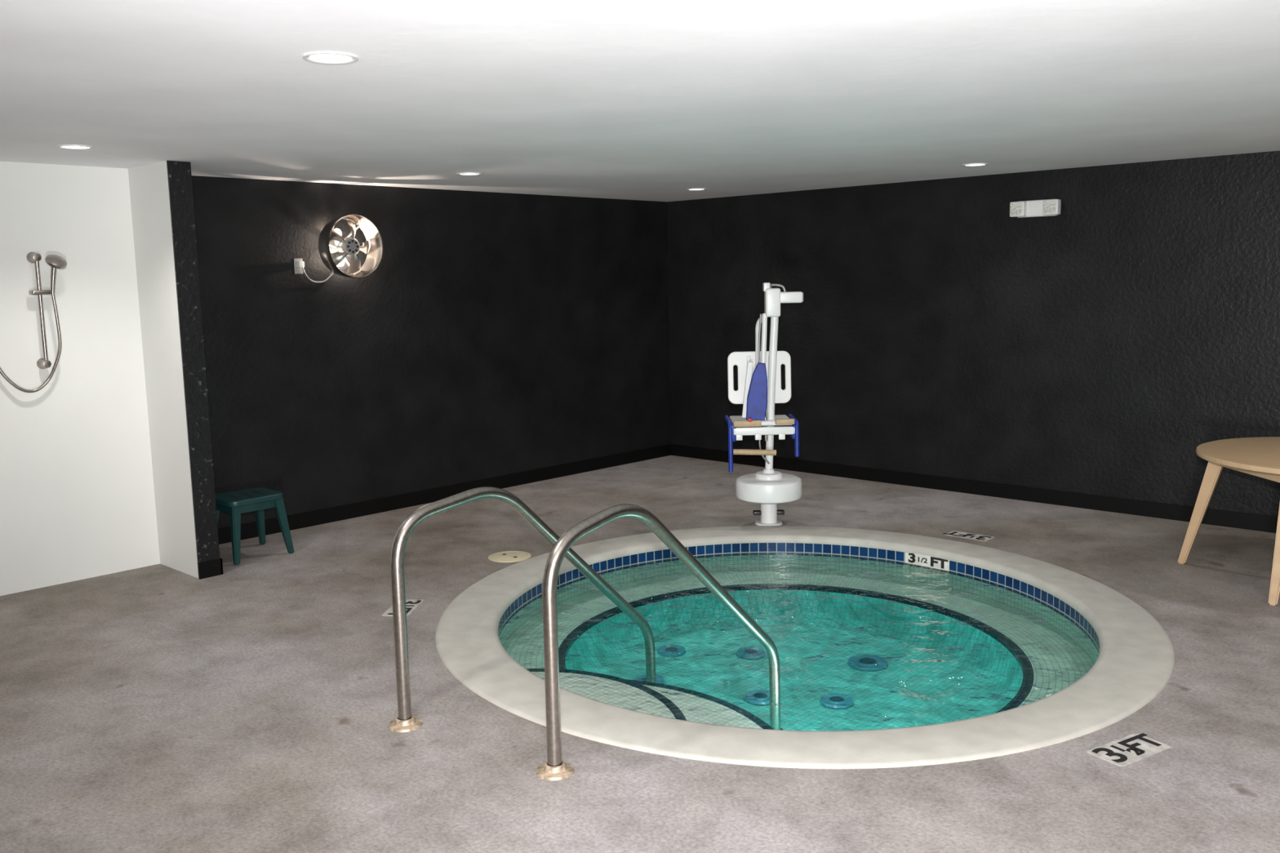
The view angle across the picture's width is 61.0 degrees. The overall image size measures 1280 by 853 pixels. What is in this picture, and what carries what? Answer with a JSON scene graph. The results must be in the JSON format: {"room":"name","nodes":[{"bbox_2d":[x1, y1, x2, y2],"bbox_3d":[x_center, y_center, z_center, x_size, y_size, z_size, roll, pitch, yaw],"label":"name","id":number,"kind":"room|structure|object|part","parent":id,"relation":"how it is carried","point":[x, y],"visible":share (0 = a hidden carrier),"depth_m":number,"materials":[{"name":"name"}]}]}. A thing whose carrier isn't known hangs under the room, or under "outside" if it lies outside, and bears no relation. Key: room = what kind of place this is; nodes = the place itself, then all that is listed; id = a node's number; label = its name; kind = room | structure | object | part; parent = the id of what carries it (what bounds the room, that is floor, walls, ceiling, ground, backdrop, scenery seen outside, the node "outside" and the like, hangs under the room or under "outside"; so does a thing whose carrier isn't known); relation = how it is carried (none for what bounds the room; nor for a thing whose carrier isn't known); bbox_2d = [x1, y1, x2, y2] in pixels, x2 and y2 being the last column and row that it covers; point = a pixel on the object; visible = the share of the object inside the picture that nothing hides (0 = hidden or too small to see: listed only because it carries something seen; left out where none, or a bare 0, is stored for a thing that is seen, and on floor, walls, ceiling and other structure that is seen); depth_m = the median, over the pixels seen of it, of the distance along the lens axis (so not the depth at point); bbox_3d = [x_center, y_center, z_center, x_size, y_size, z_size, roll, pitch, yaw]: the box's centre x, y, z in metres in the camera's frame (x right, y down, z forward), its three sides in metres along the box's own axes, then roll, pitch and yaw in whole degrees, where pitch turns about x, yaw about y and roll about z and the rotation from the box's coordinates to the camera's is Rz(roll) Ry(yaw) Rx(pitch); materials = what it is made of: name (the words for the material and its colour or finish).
{"room":"indoor hot tub room","nodes":[
{"label":"indoor hot tub room","id":0,"kind":"room"},
{"bbox_2d":[0,160,159,595],"bbox_3d":[-4.489,-0.078,4.695,0.338,2.260,4.490,6,11,43],"label":"wall","id":1,"kind":"structure","parent":0,"point":[77,498],"depth_m":5.91,"materials":[{"name":"white paint"}]},
{"bbox_2d":[0,293,62,392],"bbox_3d":[-3.218,-0.433,5.686,0.335,0.518,0.054,-6,9,-31],"label":"hose","id":2,"kind":"object","parent":1,"relation":"attached to","point":[60,342],"visible":1,"depth_m":5.74,"materials":[{"name":"silver metal"}]},
{"bbox_2d":[50,266,57,293],"bbox_3d":[-3.076,-0.779,5.698,0.049,0.164,0.027,0,8,5],"label":"handle","id":3,"kind":"object","parent":2,"relation":"attached to","point":[53,271],"visible":0.96,"depth_m":5.69,"materials":[{"name":"silver metal"}]},
{"bbox_2d":[44,253,66,268],"bbox_3d":[-3.053,-0.863,5.678,0.086,0.077,0.104,4,9,34],"label":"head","id":4,"kind":"object","parent":2,"relation":"attached to","point":[55,261],"visible":1,"depth_m":5.65},
{"bbox_2d":[26,252,41,263],"bbox_3d":[-3.177,-0.888,5.702,0.075,0.060,0.060,6,11,43],"label":"bracket","id":5,"kind":"object","parent":1,"relation":"attached to","point":[31,257],"visible":0.98,"depth_m":5.68,"materials":[{"name":"silver metal"}]},
{"bbox_2d":[36,358,51,368],"bbox_3d":[-3.166,-0.334,5.778,0.075,0.060,0.060,6,11,43],"label":"bracket","id":6,"kind":"object","parent":1,"relation":"attached to","point":[41,363],"visible":0.98,"depth_m":5.76,"materials":[{"name":"silver metal"}]},
{"bbox_2d":[33,253,48,368],"bbox_3d":[-3.158,-0.610,5.729,0.021,0.600,0.022,6,11,43],"label":"slide bar","id":7,"kind":"object","parent":6,"relation":"attached to","point":[36,263],"visible":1,"depth_m":5.72,"materials":[{"name":"silver metal"}]},
{"bbox_2d":[28,289,51,294],"bbox_3d":[-3.149,-0.705,5.705,0.060,0.025,0.100,6,11,43],"label":"slider","id":8,"kind":"object","parent":7,"relation":"attached to","point":[31,291],"visible":1,"depth_m":5.68,"materials":[{"name":"silver metal"}]},
{"bbox_2d":[197,558,222,579],"bbox_3d":[-2.387,0.791,6.037,0.010,0.090,0.134,6,11,43],"label":"baseboard","id":9,"kind":"structure","parent":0,"point":[211,568],"depth_m":6.03,"materials":[{"name":"black rubber"}]},
{"bbox_2d":[166,160,219,578],"bbox_3d":[-2.418,-0.284,5.895,0.010,2.260,0.124,6,11,43],"label":"wall","id":10,"kind":"structure","parent":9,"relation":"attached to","point":[179,173],"depth_m":5.88,"materials":[{"name":"black paint"}]},
{"bbox_2d":[318,214,382,277],"bbox_3d":[-1.935,-1.179,7.129,0.272,0.406,0.406,6,11,43],"label":"fan","id":11,"kind":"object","parent":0,"point":[332,252],"depth_m":7.11,"materials":[{"name":"silver metal"}]},
{"bbox_3d":[-2.030,-1.189,7.218,0.012,0.110,0.110,6,11,43],"label":"plate","id":12,"kind":"part","parent":11,"relation":"part of","materials":[{"name":"grey metal"}]},
{"bbox_3d":[-1.971,-1.255,7.061,0.060,0.068,0.060,6,11,43],"label":"bulb","id":13,"kind":"part","parent":11,"relation":"part of","materials":[{"name":"beige"}]},
{"bbox_3d":[-1.961,-1.078,7.093,0.060,0.068,0.060,6,11,43],"label":"bulb","id":14,"kind":"part","parent":11,"relation":"part of","materials":[{"name":"beige"}]},
{"bbox_2d":[191,175,671,528],"bbox_3d":[-1.318,-0.616,8.165,0.150,2.260,4.750,6,11,43],"label":"wall","id":15,"kind":"structure","parent":0,"point":[491,334],"depth_m":7.80,"materials":[{"name":"black paint"}]},
{"bbox_2d":[293,257,338,283],"bbox_3d":[-2.113,-1.021,7.110,0.064,0.161,0.294,6,11,43],"label":"wall outlet","id":16,"kind":"object","parent":15,"relation":"attached to","point":[299,264],"depth_m":7.03,"materials":[{"name":"white plastic"}]},
{"bbox_2d":[217,444,671,544],"bbox_3d":[-1.287,0.468,8.207,0.008,0.100,4.590,6,11,43],"label":"baseboard","id":17,"kind":"structure","parent":15,"relation":"attached to","point":[248,531],"depth_m":7.94,"materials":[{"name":"black rubber"}]},
{"bbox_2d":[0,455,1279,852],"bbox_3d":[0.481,1.127,3.496,9.300,0.001,9.300,6,11,43],"label":"floor","id":18,"kind":"structure","parent":0,"point":[250,708],"depth_m":3.90,"materials":[{"name":"concrete"}]},
{"bbox_2d":[128,160,198,577],"bbox_3d":[-2.765,-0.311,6.144,0.840,2.260,0.010,6,11,43],"label":"wall partition","id":19,"kind":"structure","parent":18,"relation":"on","point":[148,184],"depth_m":6.02,"materials":[{"name":"white paint"}]},
{"bbox_2d":[215,488,293,565],"bbox_3d":[-2.347,0.586,6.504,0.380,0.368,0.375,6,11,43],"label":"step stool","id":20,"kind":"object","parent":18,"relation":"on","point":[237,503],"visible":0.8,"depth_m":6.43,"materials":[{"name":"green plastic"}]},
{"bbox_3d":[-2.550,0.603,6.496,0.098,0.345,0.082,6,11,43],"label":"leg","id":21,"kind":"part","parent":20,"relation":"part of","materials":[{"name":"green plastic"}]},
{"bbox_3d":[-2.344,0.625,6.304,0.098,0.345,0.082,6,11,43],"label":"leg","id":22,"kind":"part","parent":20,"relation":"part of","materials":[{"name":"green plastic"}]},
{"bbox_3d":[-2.350,0.422,6.482,0.312,0.034,0.352,6,11,43],"label":"seat","id":23,"kind":"part","parent":20,"relation":"part of","materials":[{"name":"green plastic"}]},
{"bbox_3d":[-2.349,0.570,6.707,0.098,0.345,0.082,6,11,43],"label":"leg","id":24,"kind":"part","parent":20,"relation":"part of","materials":[{"name":"green plastic"}]},
{"bbox_3d":[-2.144,0.592,6.516,0.098,0.345,0.082,6,11,43],"label":"leg","id":25,"kind":"part","parent":20,"relation":"part of","materials":[{"name":"green plastic"}]},
{"bbox_2d":[381,599,423,616],"bbox_3d":[-1.177,0.900,5.384,0.135,0.003,0.285,0,8,5],"label":"depth marker","id":26,"kind":"object","parent":18,"relation":"on","point":[411,604],"visible":0.49,"depth_m":5.39,"materials":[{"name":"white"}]},
{"bbox_2d":[488,551,531,562],"bbox_3d":[-0.760,0.759,6.342,0.250,0.008,0.250,6,11,43],"label":"lid","id":27,"kind":"object","parent":18,"relation":"on","point":[506,556],"visible":1,"depth_m":6.32,"materials":[{"name":"beige plastic"}]},
{"bbox_2d":[724,282,803,525],"bbox_3d":[0.799,-0.138,6.963,0.490,1.555,0.433,-1,8,0],"label":"lift","id":28,"kind":"object","parent":18,"relation":"on","point":[758,372],"visible":1,"depth_m":6.89,"materials":[{"name":"white plastic"}]},
{"bbox_3d":[0.678,-0.019,6.862,0.175,0.040,0.035,-1,8,0],"label":"seat wood panel","id":29,"kind":"part","parent":28,"relation":"part of","materials":[{"name":"beige wood"}]},
{"bbox_3d":[0.769,-0.376,6.987,0.054,0.704,0.152,-3,8,-16],"label":"swing arm","id":30,"kind":"part","parent":28,"relation":"part of","materials":[{"name":"white plastic"}]},
{"bbox_3d":[0.780,-0.039,7.034,0.380,0.030,0.320,-1,8,0],"label":"chair seat","id":31,"kind":"part","parent":28,"relation":"part of","materials":[{"name":"beige wood"}]},
{"bbox_3d":[0.787,0.028,6.876,0.400,0.050,0.030,-1,8,0],"label":"seat rail","id":32,"kind":"part","parent":28,"relation":"part of","materials":[{"name":"white plastic"}]},
{"bbox_3d":[0.795,-0.156,6.927,0.037,0.501,0.022,-1,8,0],"label":"actuator rod","id":33,"kind":"part","parent":28,"relation":"part of","materials":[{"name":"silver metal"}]},
{"bbox_3d":[0.839,0.626,7.064,0.180,0.012,0.180,-1,8,0],"label":"floor plate","id":34,"kind":"part","parent":28,"relation":"part of","materials":[{"name":"white plastic"}]},
{"bbox_3d":[0.856,-0.872,6.859,0.139,0.061,0.016,-1,8,0],"label":"handle","id":35,"kind":"part","parent":28,"relation":"part of","materials":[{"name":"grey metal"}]},
{"bbox_3d":[0.915,-0.031,6.861,0.120,0.035,0.035,-1,8,0],"label":"seat wood panel","id":36,"kind":"part","parent":28,"relation":"part of","materials":[{"name":"beige wood"}]},
{"bbox_3d":[0.937,-0.817,6.867,0.175,0.070,0.080,-1,8,0],"label":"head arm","id":37,"kind":"part","parent":28,"relation":"part of","materials":[{"name":"white plastic"}]},
{"bbox_2d":[435,525,1175,768],"bbox_3d":[0.717,1.088,5.287,3.407,0.442,3.414,6,11,43],"label":"spa","id":38,"kind":"object","parent":18,"relation":"in","point":[895,650],"visible":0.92,"depth_m":5.48,"materials":[{"name":"concrete"}]},
{"bbox_2d":[387,486,656,732],"bbox_3d":[-0.406,0.806,4.533,0.128,1.232,1.641,5,10,37],"label":"handrail","id":39,"kind":"object","parent":38,"relation":"attached to","point":[405,722],"visible":0.89,"depth_m":3.98,"materials":[{"name":"silver metal"}]},
{"bbox_2d":[535,503,782,780],"bbox_3d":[0.154,0.846,4.110,0.128,1.246,1.581,5,10,37],"label":"handrail","id":40,"kind":"object","parent":38,"relation":"attached to","point":[554,769],"visible":0.91,"depth_m":3.56,"materials":[{"name":"silver metal"}]},
{"bbox_3d":[1.666,0.782,6.304,0.285,0.068,0.004,6,11,44],"label":"depth plate","id":41,"kind":"part","parent":38,"relation":"part of","materials":[{"name":"white tile"}]},
{"bbox_2d":[942,530,995,541],"bbox_3d":[2.005,0.666,6.628,0.285,0.003,0.135,6,11,43],"label":"depth marker","id":42,"kind":"object","parent":18,"relation":"on","point":[957,534],"visible":1,"depth_m":6.62,"materials":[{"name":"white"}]},
{"bbox_2d":[1087,733,1170,766],"bbox_3d":[1.647,1.082,3.645,0.285,0.003,0.135,-6,9,-31],"label":"depth marker","id":43,"kind":"object","parent":18,"relation":"on","point":[1133,748],"visible":1,"depth_m":3.64,"materials":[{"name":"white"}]},
{"bbox_2d":[1177,436,1279,605],"bbox_3d":[3.491,0.460,5.533,1.200,0.650,1.200,-2,8,-3],"label":"round table","id":44,"kind":"object","parent":18,"relation":"on","point":[1260,457],"visible":1,"depth_m":5.63,"materials":[{"name":"brown wood"}]},
{"bbox_3d":[3.022,0.447,5.836,0.210,0.612,0.057,5,10,36],"label":"leg","id":45,"kind":"part","parent":44,"relation":"part of","materials":[{"name":"brown wood"}]},
{"bbox_3d":[3.070,0.538,5.167,0.075,0.612,0.192,6,11,43],"label":"leg","id":46,"kind":"part","parent":44,"relation":"part of","materials":[{"name":"brown wood"}]},
{"bbox_2d":[0,0,1279,201],"bbox_3d":[0.434,-1.176,3.217,9.350,0.120,9.350,6,11,43],"label":"ceiling","id":47,"kind":"structure","parent":0,"point":[657,100],"depth_m":3.79,"materials":[{"name":"paint"}]},
{"bbox_2d":[56,144,94,150],"bbox_3d":[-2.635,-1.303,5.067,0.160,0.007,0.160,6,11,43],"label":"recessed light","id":48,"kind":"object","parent":47,"relation":"in","point":[77,147],"visible":1,"depth_m":5.07,"materials":[{"name":"white plastic"}]},
{"bbox_2d":[61,146,88,148],"bbox_3d":[-2.635,-1.305,5.067,0.119,0.001,0.119,6,11,43],"label":"diffuser","id":49,"kind":"object","parent":48,"relation":"attached to","point":[72,147],"depth_m":5.08,"materials":[{"name":"white plastic"}]},
{"bbox_2d":[302,51,358,63],"bbox_3d":[-0.907,-1.080,3.181,0.160,0.007,0.160,6,11,43],"label":"recessed light","id":50,"kind":"object","parent":47,"relation":"in","point":[322,57],"visible":1,"depth_m":3.18,"materials":[{"name":"white plastic"}]},
{"bbox_2d":[309,53,351,61],"bbox_3d":[-0.907,-1.081,3.181,0.119,0.001,0.119,6,11,43],"label":"diffuser","id":51,"kind":"object","parent":50,"relation":"attached to","point":[324,57],"depth_m":3.18,"materials":[{"name":"white plastic"}]},
{"bbox_2d":[456,172,482,175],"bbox_3d":[-1.052,-1.559,6.702,0.160,0.007,0.160,6,11,43],"label":"recessed light","id":52,"kind":"object","parent":47,"relation":"in","point":[460,173],"visible":1,"depth_m":6.68,"materials":[{"name":"white plastic"}]},
{"bbox_2d":[685,187,706,191],"bbox_3d":[0.428,-1.797,8.230,0.160,0.007,0.160,6,11,43],"label":"recessed light","id":53,"kind":"object","parent":47,"relation":"in","point":[694,188],"visible":1,"depth_m":8.20,"materials":[{"name":"white plastic"}]},
{"bbox_2d":[961,163,988,166],"bbox_3d":[2.090,-1.630,6.766,0.160,0.007,0.160,6,11,43],"label":"recessed light","id":54,"kind":"object","parent":47,"relation":"in","point":[968,164],"visible":1,"depth_m":6.76,"materials":[{"name":"white plastic"}]},
{"bbox_2d":[666,150,1279,516],"bbox_3d":[3.662,-0.507,6.640,9.200,2.260,0.150,6,11,43],"label":"wall","id":55,"kind":"structure","parent":0,"point":[1092,347],"depth_m":7.55,"materials":[{"name":"black paint"}]},
{"bbox_2d":[671,444,1278,533],"bbox_3d":[3.630,0.571,6.729,9.200,0.100,0.008,6,11,43],"label":"baseboard","id":56,"kind":"structure","parent":55,"relation":"attached to","point":[1252,522],"depth_m":7.69,"materials":[{"name":"black rubber"}]},
{"bbox_2d":[1009,199,1061,217],"bbox_3d":[2.654,-1.463,7.276,0.330,0.110,0.100,6,11,43],"label":"emergency light","id":57,"kind":"object","parent":55,"relation":"attached to","point":[1045,207],"visible":1,"depth_m":7.28,"materials":[{"name":"white plastic"}]}
]}

